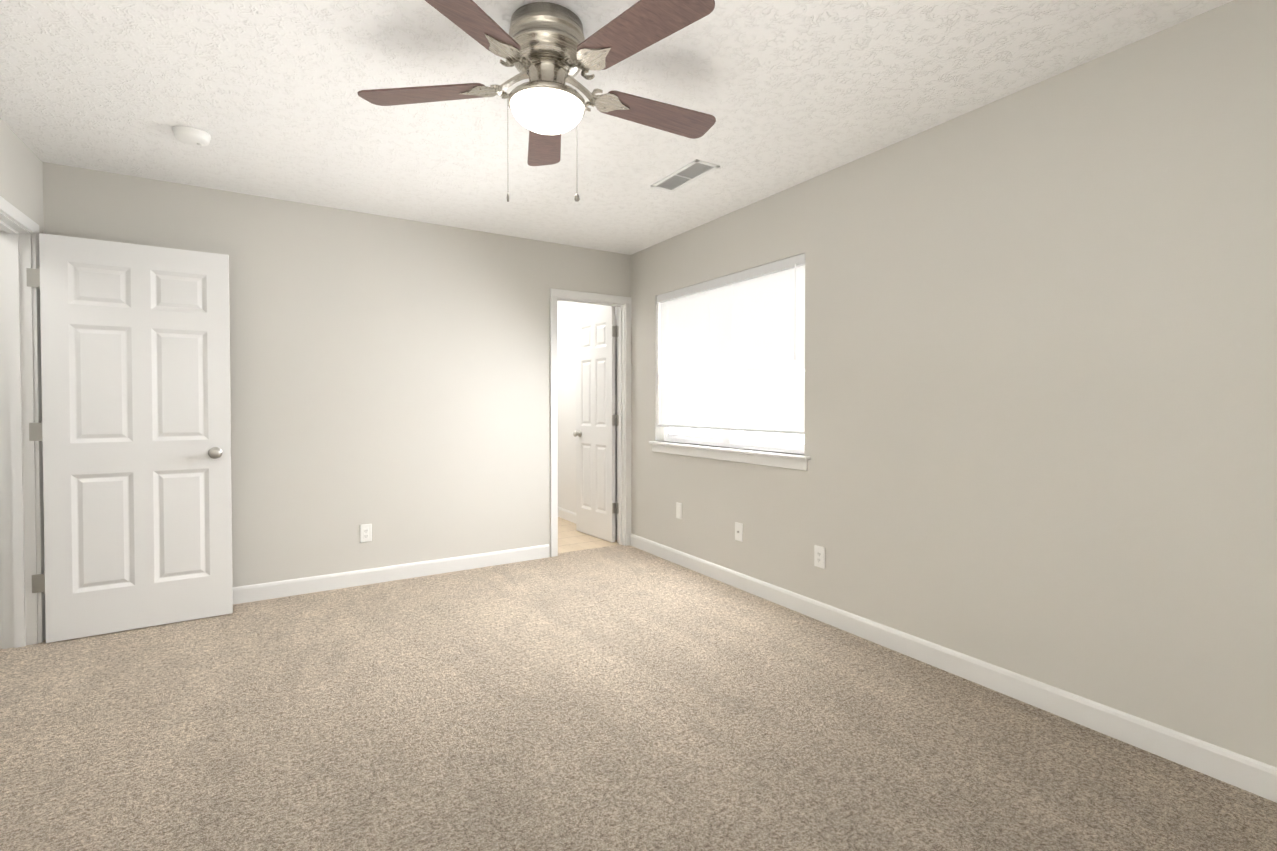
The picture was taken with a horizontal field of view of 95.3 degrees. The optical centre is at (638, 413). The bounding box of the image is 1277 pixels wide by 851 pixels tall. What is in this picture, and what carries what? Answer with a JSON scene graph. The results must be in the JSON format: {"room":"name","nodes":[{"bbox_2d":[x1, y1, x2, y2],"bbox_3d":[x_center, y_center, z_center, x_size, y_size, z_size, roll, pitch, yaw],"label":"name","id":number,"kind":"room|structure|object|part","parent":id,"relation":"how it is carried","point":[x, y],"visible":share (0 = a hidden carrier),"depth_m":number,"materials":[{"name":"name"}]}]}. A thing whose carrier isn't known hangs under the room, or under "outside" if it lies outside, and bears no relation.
{"room":"empty bedroom","nodes":[
{"label":"empty bedroom","id":0,"kind":"room"},
{"bbox_2d":[0,118,43,233],"bbox_3d":[-1.718,-0.046,0.717,0.120,2.450,5.390,-1,1,-32],"label":"wall","id":1,"kind":"structure","parent":0,"point":[21,176],"depth_m":2.76,"materials":[{"name":"beige paint"}]},
{"bbox_2d":[0,196,45,648],"bbox_3d":[-2.841,0.104,2.524,0.152,2.092,0.884,-1,1,-32],"label":"door frame","id":2,"kind":"structure","parent":1,"relation":"attached to","point":[22,611],"depth_m":2.85,"materials":[{"name":"white wood"}]},
{"bbox_2d":[26,233,232,642],"bbox_3d":[-2.654,0.122,3.077,0.816,2.026,0.165,-1,1,-33],"label":"bedroom door","id":3,"kind":"structure","parent":1,"relation":"in","point":[132,431],"depth_m":3.06,"materials":[{"name":"white painted wood"},{"name":"satin nickel"}]},
{"bbox_3d":[-2.356,0.217,3.272,0.104,0.066,0.165,-1,1,-33],"label":"knob","id":4,"kind":"part","parent":3,"relation":"part of","materials":[{"name":"grey metal"}]},
{"bbox_2d":[43,162,629,586],"bbox_3d":[-1.662,-0.099,3.997,3.682,2.450,0.120,-1,1,-32],"label":"wall","id":5,"kind":"structure","parent":0,"point":[390,379],"depth_m":3.84,"materials":[{"name":"beige paint"}]},
{"bbox_2d":[360,524,371,542],"bbox_3d":[-1.803,0.789,3.848,0.072,0.118,0.008,-1,1,-32],"label":"electrical outlet","id":6,"kind":"object","parent":5,"relation":"attached to","point":[365,532],"visible":1,"depth_m":3.85,"materials":[{"name":"white plastic"}]},
{"bbox_2d":[232,544,548,604],"bbox_3d":[-1.893,1.080,3.793,2.815,0.100,0.014,-1,1,-32],"label":"baseboard","id":7,"kind":"structure","parent":5,"relation":"attached to","point":[272,590],"depth_m":3.89,"materials":[{"name":"white wood"}]},
{"bbox_2d":[550,288,630,556],"bbox_3d":[-0.409,0.068,4.779,0.734,2.092,0.152,-1,1,-32],"label":"door frame","id":8,"kind":"structure","parent":5,"relation":"attached to","point":[622,304],"depth_m":4.88,"materials":[{"name":"white wood"}]},
{"bbox_2d":[573,306,618,541],"bbox_3d":[-0.377,0.088,5.209,0.165,2.026,0.660,-1,1,-36],"label":"bathroom door","id":9,"kind":"structure","parent":5,"relation":"in","point":[597,419],"depth_m":5.18,"materials":[{"name":"white painted wood"},{"name":"satin nickel"}]},
{"bbox_3d":[-0.542,0.182,5.434,0.165,0.066,0.104,-1,1,-36],"label":"knob","id":10,"kind":"part","parent":9,"relation":"part of","materials":[{"name":"grey metal"}]},
{"bbox_2d":[558,517,618,552],"bbox_3d":[-1.240,1.153,5.469,1.750,0.100,2.020,-1,1,-32],"label":"floor","id":11,"kind":"structure","parent":0,"point":[571,538],"depth_m":5.09,"materials":[{"name":"beige tile"}]},
{"bbox_2d":[0,0,1232,254],"bbox_3d":[-1.243,-1.345,2.217,5.150,0.100,7.470,-1,1,-32],"label":"ceiling","id":12,"kind":"structure","parent":0,"point":[786,94],"depth_m":2.35,"materials":[{"name":"white paint"}]},
{"bbox_2d":[172,126,210,146],"bbox_3d":[-2.072,-1.280,2.698,0.144,0.046,0.144,-1,1,-32],"label":"smoke detector","id":13,"kind":"object","parent":12,"relation":"attached to","point":[188,135],"visible":0.98,"depth_m":2.66,"materials":[{"name":"white plastic"}]},
{"bbox_2d":[357,0,715,201],"bbox_3d":[-0.265,-0.986,1.949,1.228,0.609,1.263,-1,1,-32],"label":"ceiling fan","id":14,"kind":"object","parent":12,"relation":"hanging from","point":[547,50],"visible":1,"depth_m":1.85,"materials":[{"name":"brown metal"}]},
{"bbox_2d":[651,159,719,191],"bbox_3d":[0.250,-1.309,3.206,0.160,0.010,0.430,-1,1,-32],"label":"ceiling vent","id":15,"kind":"object","parent":12,"relation":"in","point":[692,171],"visible":1,"depth_m":3.19,"materials":[{"name":"white metal"}]},
{"bbox_2d":[0,544,1276,850],"bbox_3d":[-0.710,1.218,1.401,5.150,0.100,5.450,-1,1,-32],"label":"floor carpet","id":16,"kind":"object","parent":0,"point":[618,698],"visible":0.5,"depth_m":2.07,"materials":[{"name":"beige carpet"}]},
{"bbox_2d":[557,0,1276,766],"bbox_3d":[0.875,-0.091,3.556,0.160,2.450,7.470,-1,1,-32],"label":"wall","id":17,"kind":"structure","parent":0,"point":[1040,432],"depth_m":2.26,"materials":[{"name":"beige paint"}]},
{"bbox_2d":[558,507,616,539],"bbox_3d":[-0.623,1.047,5.816,0.014,0.100,1.840,-1,1,-32],"label":"baseboard","id":18,"kind":"structure","parent":17,"relation":"attached to","point":[565,514],"depth_m":5.95,"materials":[{"name":"white wood"}]},
{"bbox_2d":[676,502,681,518],"bbox_3d":[0.302,0.721,4.330,0.007,0.118,0.072,-1,1,-32],"label":"outlet","id":19,"kind":"object","parent":17,"relation":"attached to","point":[679,510],"visible":1,"depth_m":4.32,"materials":[{"name":"white plastic"}]},
{"bbox_2d":[649,427,810,470],"bbox_3d":[0.584,-0.307,3.972,0.180,1.232,1.620,-1,1,-32],"label":"window","id":20,"kind":"structure","parent":17,"relation":"in","point":[784,442],"depth_m":3.85,"materials":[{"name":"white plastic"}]},
{"bbox_3d":[0.637,-0.349,4.004,0.004,1.110,1.490,-1,1,-32],"label":"glass","id":21,"kind":"part","parent":20,"relation":"part of","materials":[{"name":"white"}]},
{"bbox_2d":[657,253,804,434],"bbox_3d":[0.563,-0.406,3.957,0.058,1.029,1.514,-1,1,-32],"label":"window blinds","id":22,"kind":"object","parent":17,"relation":"attached to","point":[732,352],"visible":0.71,"depth_m":3.82,"materials":[{"name":"white plastic"}]},
{"bbox_2d":[735,522,742,541],"bbox_3d":[0.646,0.765,3.770,0.017,0.118,0.072,-1,1,-32],"label":"outlet","id":23,"kind":"object","parent":17,"relation":"attached to","point":[738,531],"visible":1,"depth_m":3.76,"materials":[{"name":"white plastic"}]},
{"bbox_2d":[814,545,824,568],"bbox_3d":[0.999,0.789,3.211,0.008,0.118,0.072,-1,1,-32],"label":"duplex electrical outlet","id":24,"kind":"object","parent":17,"relation":"attached to","point":[819,556],"visible":1,"depth_m":3.21,"materials":[{"name":"white plastic"}]},
{"bbox_2d":[630,533,1276,802],"bbox_3d":[1.319,1.097,2.697,0.014,0.100,5.270,-1,1,-32],"label":"baseboard","id":25,"kind":"structure","parent":17,"relation":"attached to","point":[1253,776],"depth_m":2.32,"materials":[{"name":"white wood"}]}
]}

